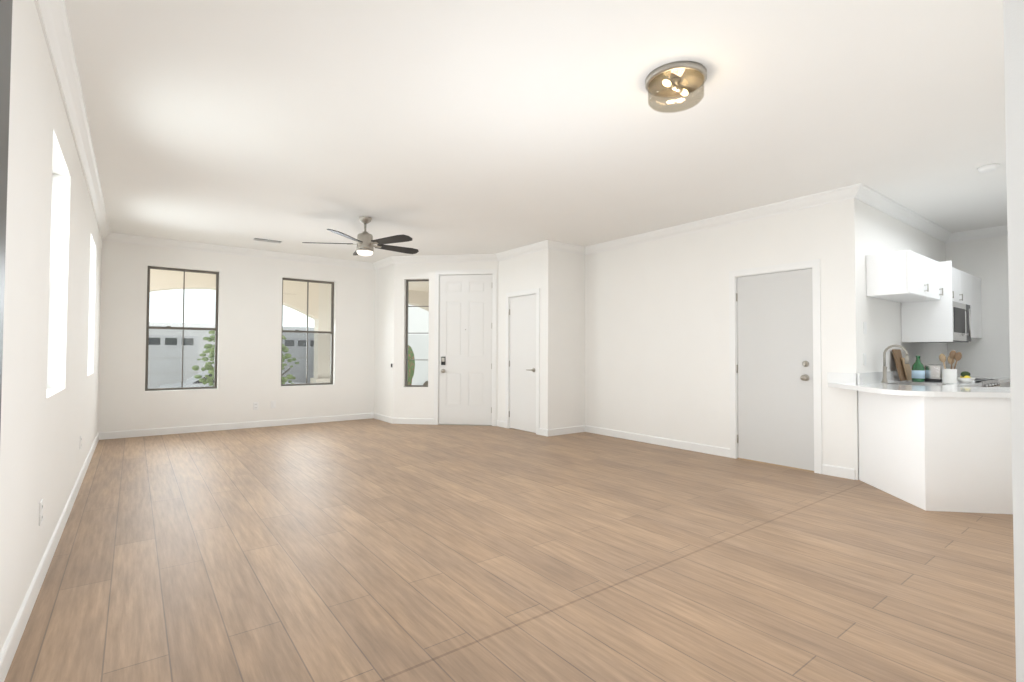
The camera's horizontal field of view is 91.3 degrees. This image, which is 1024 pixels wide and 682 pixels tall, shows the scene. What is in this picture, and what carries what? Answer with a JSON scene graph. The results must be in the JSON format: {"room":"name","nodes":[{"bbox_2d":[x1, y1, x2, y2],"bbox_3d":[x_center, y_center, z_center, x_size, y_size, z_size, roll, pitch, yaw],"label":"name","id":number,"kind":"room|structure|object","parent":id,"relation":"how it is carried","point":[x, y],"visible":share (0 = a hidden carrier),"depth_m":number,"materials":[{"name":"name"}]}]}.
{"room":"empty living room","nodes":[
{"label":"empty living room","id":0,"kind":"room"},
{"bbox_2d":[0,0,101,652],"bbox_3d":[-2.418,-0.155,2.427,0.220,2.740,10.783,1,-2,-37],"label":"wall","id":1,"kind":"structure","parent":0,"point":[51,346],"depth_m":2.39,"materials":[{"name":"paint"}]},
{"bbox_2d":[39,499,42,525],"bbox_3d":[-2.354,0.858,2.503,0.009,0.115,0.070,1,-2,-37],"label":"electrical outlet","id":2,"kind":"object","parent":1,"relation":"attached to","point":[40,512],"visible":1,"depth_m":2.48,"materials":[{"name":"white plastic"}]},
{"bbox_2d":[0,432,99,681],"bbox_3d":[-2.294,1.168,2.419,0.014,0.096,10.463,1,-2,-37],"label":"baseboard","id":3,"kind":"structure","parent":1,"relation":"attached to","point":[9,648],"depth_m":2.37,"materials":[{"name":"white wood"}]},
{"bbox_2d":[34,0,113,240],"bbox_3d":[-2.255,-1.470,2.502,0.084,0.105,10.463,1,-2,-37],"label":"crown molding","id":4,"kind":"structure","parent":1,"relation":"attached to","point":[54,20],"depth_m":2.91,"materials":[{"name":"white paint"}]},
{"bbox_2d":[98,241,375,431],"bbox_3d":[-3.922,-0.032,7.910,3.996,2.740,0.220,1,-2,-37],"label":"wall","id":5,"kind":"structure","parent":0,"point":[249,331],"depth_m":7.58,"materials":[{"name":"paint"}]},
{"bbox_2d":[145,266,218,390],"bbox_3d":[-4.774,-0.171,7.267,0.866,1.746,0.062,1,-2,-37],"label":"window","id":6,"kind":"structure","parent":5,"relation":"in","point":[182,329],"depth_m":7.25,"materials":[{"name":"clear glass"}]},
{"bbox_2d":[100,413,371,439],"bbox_3d":[-3.933,1.286,7.728,3.746,0.096,0.014,1,-2,-37],"label":"baseboard","id":7,"kind":"structure","parent":5,"relation":"attached to","point":[254,424],"depth_m":7.46,"materials":[{"name":"white wood"}]},
{"bbox_2d":[110,233,373,269],"bbox_3d":[-3.877,-1.353,7.781,3.686,0.105,0.084,1,-2,-37],"label":"crown molding","id":8,"kind":"structure","parent":5,"relation":"attached to","point":[122,238],"depth_m":7.53,"materials":[{"name":"white paint"}]},
{"bbox_2d":[253,402,257,409],"bbox_3d":[-3.953,1.004,7.722,0.070,0.115,0.009,1,-2,-37],"label":"electrical outlet","id":9,"kind":"object","parent":5,"relation":"attached to","point":[255,405],"visible":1,"depth_m":7.72,"materials":[{"name":"white plastic"}]},
{"bbox_2d":[271,401,275,407],"bbox_3d":[-3.753,0.998,7.873,0.070,0.115,0.009,1,-2,-37],"label":"electrical outlet","id":10,"kind":"object","parent":5,"relation":"attached to","point":[273,404],"visible":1,"depth_m":7.87,"materials":[{"name":"white plastic"}]},
{"bbox_2d":[281,278,333,385],"bbox_3d":[-3.396,-0.140,8.308,0.841,1.746,0.062,1,-2,-37],"label":"window","id":11,"kind":"structure","parent":5,"relation":"in","point":[330,368],"depth_m":8.32,"materials":[{"name":"clear glass"}]},
{"bbox_2d":[374,264,394,416],"bbox_3d":[-2.104,-0.007,8.636,0.220,2.740,0.813,1,-2,-37],"label":"wall","id":12,"kind":"structure","parent":0,"point":[384,341],"depth_m":8.55,"materials":[{"name":"paint"}]},
{"bbox_2d":[372,413,433,424],"bbox_3d":[-1.852,1.312,8.474,0.502,0.096,1.288,1,-2,-37],"label":"baseboard","id":13,"kind":"structure","parent":12,"relation":"attached to","point":[430,421],"depth_m":8.18,"materials":[{"name":"white wood"}]},
{"bbox_2d":[374,240,553,269],"bbox_3d":[-0.934,-1.338,7.895,1.315,0.105,3.226,1,-2,-37],"label":"crown molding","id":14,"kind":"structure","parent":12,"relation":"attached to","point":[547,244],"depth_m":8.06,"materials":[{"name":"white paint"}]},
{"bbox_2d":[393,261,497,419],"bbox_3d":[-1.022,-0.013,8.218,1.841,2.740,0.200,0,-1,8],"label":"wall","id":15,"kind":"structure","parent":0,"point":[413,402],"depth_m":8.19,"materials":[{"name":"paint"}]},
{"bbox_2d":[405,280,428,386],"bbox_3d":[-1.554,-0.130,8.300,0.413,1.771,0.050,0,-1,8],"label":"window","id":16,"kind":"structure","parent":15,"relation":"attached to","point":[407,346],"depth_m":8.30,"materials":[{"name":"clear glass"}]},
{"bbox_2d":[438,274,491,425],"bbox_3d":[-0.754,0.142,8.116,0.672,2.429,0.683,1,-2,-37],"label":"door","id":17,"kind":"structure","parent":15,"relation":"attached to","point":[465,365],"depth_m":8.09,"materials":[{"name":"white wood"}]},
{"bbox_2d":[434,269,496,425],"bbox_3d":[-0.741,0.104,8.168,1.024,2.507,0.216,0,-1,8],"label":"door frame","id":18,"kind":"structure","parent":15,"relation":"attached to","point":[493,272],"depth_m":8.10,"materials":[{"name":"white wood"}]},
{"bbox_2d":[4,418,1015,681],"bbox_3d":[0.954,1.338,5.334,10.400,0.080,11.400,1,-2,-37],"label":"floor","id":19,"kind":"structure","parent":0,"point":[364,550],"depth_m":2.71,"materials":[{"name":"brown wood"}]},
{"bbox_2d":[0,0,12,430],"bbox_3d":[-0.283,0.146,0.185,0.122,2.050,0.049,1,-2,-37],"label":"window","id":20,"kind":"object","parent":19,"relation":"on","point":[5,34],"depth_m":0.24,"materials":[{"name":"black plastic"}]},
{"bbox_2d":[858,386,1012,513],"bbox_3d":[3.971,0.858,4.214,1.946,0.852,1.612,1,-2,-37],"label":"base cabinet","id":21,"kind":"object","parent":19,"relation":"on","point":[950,454],"depth_m":3.74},
{"bbox_2d":[827,371,1010,397],"bbox_3d":[3.956,0.362,4.219,1.981,0.140,1.620,1,-2,-37],"label":"countertop","id":22,"kind":"structure","parent":21,"relation":"on","point":[871,382],"depth_m":4.32,"materials":[{"name":"white stone"}]},
{"bbox_2d":[881,345,908,382],"bbox_3d":[3.720,0.220,4.854,0.096,0.370,0.229,1,-2,-37],"label":"gooseneck faucet","id":23,"kind":"object","parent":22,"relation":"on","point":[884,379],"visible":0.98,"depth_m":4.89,"materials":[{"name":"silver metal"}]},
{"bbox_2d":[892,349,911,380],"bbox_3d":[4.097,0.251,5.246,0.290,0.325,0.110,1,-2,-37],"label":"cutting boards","id":24,"kind":"object","parent":22,"relation":"on","point":[903,370],"visible":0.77,"depth_m":5.21,"materials":[{"name":"brown wood"}]},
{"bbox_2d":[911,356,924,381],"bbox_3d":[4.112,0.281,5.067,0.107,0.262,0.107,1,-2,-37],"label":"bottle","id":25,"kind":"object","parent":22,"relation":"on","point":[918,371],"visible":1,"depth_m":5.03,"materials":[{"name":"green glass"}]},
{"bbox_2d":[924,365,945,381],"bbox_3d":[4.309,0.327,5.096,0.180,0.172,0.150,1,-2,-37],"label":"toaster","id":26,"kind":"object","parent":22,"relation":"on","point":[933,373],"visible":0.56,"depth_m":5.04,"materials":[{"name":"silver metal"}]},
{"bbox_2d":[939,350,961,382],"bbox_3d":[4.291,0.249,4.898,0.114,0.318,0.180,1,-2,-37],"label":"utensil crock","id":27,"kind":"object","parent":22,"relation":"on","point":[949,375],"visible":1,"depth_m":4.87,"materials":[{"name":"white ceramic"}]},
{"bbox_2d":[957,371,975,382],"bbox_3d":[4.439,0.353,4.899,0.150,0.113,0.150,1,-2,-37],"label":"bowl","id":28,"kind":"object","parent":22,"relation":"on","point":[964,377],"visible":0.96,"depth_m":4.87,"materials":[{"name":"white ceramic"}]},
{"bbox_2d":[957,378,999,386],"bbox_3d":[4.774,0.861,5.402,0.760,0.909,0.687,1,-2,-37],"label":"range","id":29,"kind":"object","parent":19,"relation":"on","point":[985,382],"visible":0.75,"depth_m":5.16,"materials":[{"name":"silver metal"}]},
{"bbox_2d":[1000,382,1009,385],"bbox_3d":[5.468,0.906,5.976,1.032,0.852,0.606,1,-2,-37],"label":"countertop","id":30,"kind":"structure","parent":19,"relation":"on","point":[1003,384],"depth_m":5.78,"materials":[{"name":"white stone"}]},
{"bbox_2d":[498,251,542,427],"bbox_3d":[0.142,-0.022,7.623,0.120,2.740,1.131,1,-2,-37],"label":"wall","id":31,"kind":"structure","parent":0,"point":[521,273],"depth_m":7.73,"materials":[{"name":"paint"}]},
{"bbox_2d":[505,288,539,434],"bbox_3d":[0.184,0.295,7.519,0.169,2.102,0.814,1,-2,-37],"label":"door","id":32,"kind":"structure","parent":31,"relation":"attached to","point":[522,363],"depth_m":7.50,"materials":[{"name":"white wood"}]},
{"bbox_2d":[65,0,1006,262],"bbox_3d":[0.966,-1.501,5.401,10.400,0.120,11.400,1,-2,-37],"label":"ceiling","id":33,"kind":"structure","parent":0,"point":[447,127],"depth_m":3.32,"materials":[{"name":"paint"}]},
{"bbox_2d":[251,237,282,243],"bbox_3d":[-3.445,-1.412,7.054,0.380,0.017,0.170,1,-2,-37],"label":"ceiling vent","id":34,"kind":"object","parent":33,"relation":"in","point":[266,240],"visible":1,"depth_m":7.01,"materials":[{"name":"white plastic"}]},
{"bbox_2d":[302,216,418,255],"bbox_3d":[-1.693,-1.219,5.897,1.313,0.442,1.348,1,-2,-37],"label":"fan","id":35,"kind":"object","parent":33,"relation":"hanging from","point":[365,241],"visible":1,"depth_m":5.78,"materials":[{"name":"silver metal"}]},
{"bbox_2d":[645,61,706,112],"bbox_3d":[0.933,-1.425,2.854,0.336,0.152,0.336,1,-2,-37],"label":"ceiling light","id":36,"kind":"object","parent":33,"relation":"attached to","point":[682,79],"visible":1,"depth_m":2.82,"materials":[{"name":"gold metal"}]},
{"bbox_2d":[977,163,999,172],"bbox_3d":[3.980,-1.439,4.181,0.136,0.037,0.136,1,-2,-37],"label":"smoke detector","id":37,"kind":"object","parent":33,"relation":"attached to","point":[988,168],"visible":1,"depth_m":4.15,"materials":[{"name":"white plastic"}]},
{"bbox_2d":[542,249,584,428],"bbox_3d":[0.812,-0.026,7.346,0.854,2.740,0.120,1,-2,-37],"label":"wall","id":38,"kind":"structure","parent":0,"point":[563,376],"depth_m":7.22,"materials":[{"name":"paint"}]},
{"bbox_2d":[544,425,583,436],"bbox_3d":[0.777,1.293,7.209,0.707,0.096,0.014,1,-2,-37],"label":"baseboard","id":39,"kind":"structure","parent":38,"relation":"attached to","point":[575,429],"depth_m":7.17,"materials":[{"name":"white wood"}]},
{"bbox_2d":[554,241,585,254],"bbox_3d":[0.792,-1.346,7.230,0.630,0.105,0.084,1,-2,-37],"label":"crown molding","id":40,"kind":"structure","parent":38,"relation":"attached to","point":[559,246],"depth_m":7.26,"materials":[{"name":"white paint"}]},
{"bbox_2d":[585,201,842,466],"bbox_3d":[2.166,-0.048,6.164,0.120,2.740,3.398,1,-2,-37],"label":"wall","id":41,"kind":"structure","parent":0,"point":[657,360],"depth_m":6.12,"materials":[{"name":"paint"}]},
{"bbox_2d":[584,425,729,457],"bbox_3d":[1.769,1.282,6.539,0.014,0.096,2.278,1,-2,-37],"label":"baseboard","id":42,"kind":"structure","parent":41,"relation":"attached to","point":[702,448],"depth_m":6.35,"materials":[{"name":"white wood"}]},
{"bbox_2d":[586,183,869,254],"bbox_3d":[2.152,-1.368,6.052,0.084,0.105,3.602,1,-2,-37],"label":"crown molding","id":43,"kind":"structure","parent":41,"relation":"attached to","point":[859,191],"depth_m":5.50,"materials":[{"name":"white paint"}]},
{"bbox_2d":[736,268,813,471],"bbox_3d":[2.770,0.292,5.302,0.176,2.024,0.797,1,-2,-37],"label":"door","id":44,"kind":"structure","parent":41,"relation":"in","point":[774,368],"depth_m":5.26,"materials":[{"name":"white wood"}]},
{"bbox_2d":[729,259,821,473],"bbox_3d":[2.792,0.254,5.314,0.136,2.102,0.939,1,-2,-37],"label":"door frame","id":45,"kind":"structure","parent":41,"relation":"attached to","point":[814,265],"depth_m":5.12,"materials":[{"name":"white wood"}]},
{"bbox_2d":[822,464,854,479],"bbox_3d":[3.108,1.246,4.768,0.014,0.096,0.275,1,-2,-37],"label":"baseboard","id":46,"kind":"structure","parent":41,"relation":"attached to","point":[842,472],"depth_m":4.76,"materials":[{"name":"white wood"}]},
{"bbox_2d":[840,198,947,479],"bbox_3d":[4.470,-0.049,5.701,3.237,2.740,0.120,1,-2,-37],"label":"wall","id":47,"kind":"structure","parent":0,"point":[865,229],"depth_m":4.85,"materials":[{"name":"paint"}]},
{"bbox_2d":[863,353,865,364],"bbox_3d":[3.376,0.175,4.789,0.070,0.115,0.009,1,-2,-37],"label":"light switch","id":48,"kind":"object","parent":47,"relation":"attached to","point":[864,358],"visible":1,"depth_m":4.78,"materials":[{"name":"white plastic"}]},
{"bbox_2d":[866,250,929,301],"bbox_3d":[3.735,-0.632,4.867,0.505,0.400,0.336,1,-2,-37],"label":"upper cabinet","id":49,"kind":"object","parent":47,"relation":"attached to","point":[924,291],"depth_m":4.73,"materials":[{"name":"white wood"}]},
{"bbox_2d":[859,186,953,242],"bbox_3d":[4.497,-1.369,5.620,3.098,0.105,0.084,1,-2,-37],"label":"crown molding","id":50,"kind":"structure","parent":47,"relation":"attached to","point":[878,201],"depth_m":5.49,"materials":[{"name":"white paint"}]},
{"bbox_2d":[899,257,941,305],"bbox_3d":[4.143,-0.623,5.175,0.517,0.400,0.336,1,-2,-37],"label":"upper cabinet","id":51,"kind":"object","parent":47,"relation":"attached to","point":[935,267],"depth_m":5.11,"materials":[{"name":"white wood"}]},
{"bbox_2d":[906,262,953,305],"bbox_3d":[4.509,-0.615,5.451,0.400,0.400,0.336,1,-2,-37],"label":"upper cabinet","id":52,"kind":"object","parent":47,"relation":"attached to","point":[947,270],"depth_m":5.16,"materials":[{"name":"white wood"}]},
{"bbox_2d":[915,301,970,342],"bbox_3d":[4.704,-0.197,5.513,0.768,0.419,0.460,1,-2,-37],"label":"over-the-range microwave","id":53,"kind":"object","parent":52,"relation":"attached to","point":[961,323],"visible":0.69,"depth_m":5.36,"materials":[{"name":"silver plastic"}]},
{"bbox_2d":[918,268,961,309],"bbox_3d":[4.823,-0.608,5.689,0.388,0.400,0.336,1,-2,-37],"label":"upper cabinet","id":54,"kind":"object","parent":47,"relation":"attached to","point":[957,273],"depth_m":5.60,"materials":[{"name":"white wood"}]},
{"bbox_2d":[922,271,973,337],"bbox_3d":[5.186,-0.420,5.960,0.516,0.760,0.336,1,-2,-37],"label":"upper cabinet","id":55,"kind":"object","parent":47,"relation":"attached to","point":[937,322],"depth_m":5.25,"materials":[{"name":"white wood"}]},
{"bbox_2d":[942,276,981,341],"bbox_3d":[5.597,-0.411,6.271,0.516,0.760,0.336,1,-2,-37],"label":"upper cabinet","id":56,"kind":"object","parent":47,"relation":"attached to","point":[977,281],"depth_m":6.15,"materials":[{"name":"white wood"}]},
{"bbox_2d":[946,235,1009,377],"bbox_3d":[6.274,-0.037,5.899,0.120,2.740,1.740,1,-2,-37],"label":"wall","id":57,"kind":"structure","parent":0,"point":[985,260],"depth_m":6.25,"materials":[{"name":"paint"}]},
{"bbox_2d":[954,225,1007,241],"bbox_3d":[6.162,-1.355,5.916,0.084,0.105,1.440,1,-2,-37],"label":"crown molding","id":58,"kind":"structure","parent":57,"relation":"attached to","point":[999,230],"depth_m":6.28,"materials":[{"name":"white paint"}]},
{"bbox_2d":[1003,0,1023,681],"bbox_3d":[3.803,-0.115,3.017,7.300,2.740,0.120,1,-2,-37],"label":"wall","id":59,"kind":"structure","parent":0,"point":[1013,16],"depth_m":0.85,"materials":[{"name":"paint"}]},
{"label":"outside","id":60,"kind":"structure","parent":0,"visible":0},
{"bbox_3d":[-8.081,2.101,18.924,70.000,0.960,80.000,1,-2,-37],"label":"ground","id":61,"kind":"structure","parent":60,"visible":0},
{"bbox_2d":[157,370,299,387],"bbox_3d":[-10.358,1.753,18.463,4.600,1.425,1.830,1,-2,-37],"label":"bush","id":62,"kind":"object","parent":61,"relation":"on","point":[184,382],"depth_m":17.20,"materials":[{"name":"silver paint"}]},
{"bbox_2d":[148,322,313,387],"bbox_3d":[-17.084,0.890,20.918,30.200,3.200,6.200,1,-2,-37],"label":"building","id":63,"kind":"structure","parent":61,"relation":"on","point":[163,347],"depth_m":20.15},
{"bbox_2d":[192,328,297,385],"bbox_3d":[-5.741,0.855,10.883,2.110,2.900,2.060,1,-2,-37],"label":"tree","id":64,"kind":"object","parent":61,"relation":"on","point":[210,364],"depth_m":10.64,"materials":[{"name":"green plant"}]},
{"bbox_2d":[150,269,428,382],"bbox_3d":[-3.985,-0.306,9.428,10.100,3.440,2.267,1,-2,-37],"label":"arches","id":65,"kind":"object","parent":61,"relation":"on","point":[299,285],"depth_m":10.32,"materials":[{"name":"beige paint"}]},
{"bbox_2d":[408,345,414,384],"bbox_3d":[-2.974,0.867,12.903,0.944,1.640,0.928,1,-2,-37],"label":"cactus","id":66,"kind":"object","parent":61,"relation":"on","point":[410,365],"depth_m":12.71,"materials":[{"name":"green plant"}]},
{"bbox_2d":[408,304,428,384],"bbox_3d":[-3.634,-0.873,22.249,11.000,6.900,6.960,1,-2,-37],"label":"building","id":67,"kind":"structure","parent":61,"relation":"on","point":[421,342],"depth_m":18.11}
]}

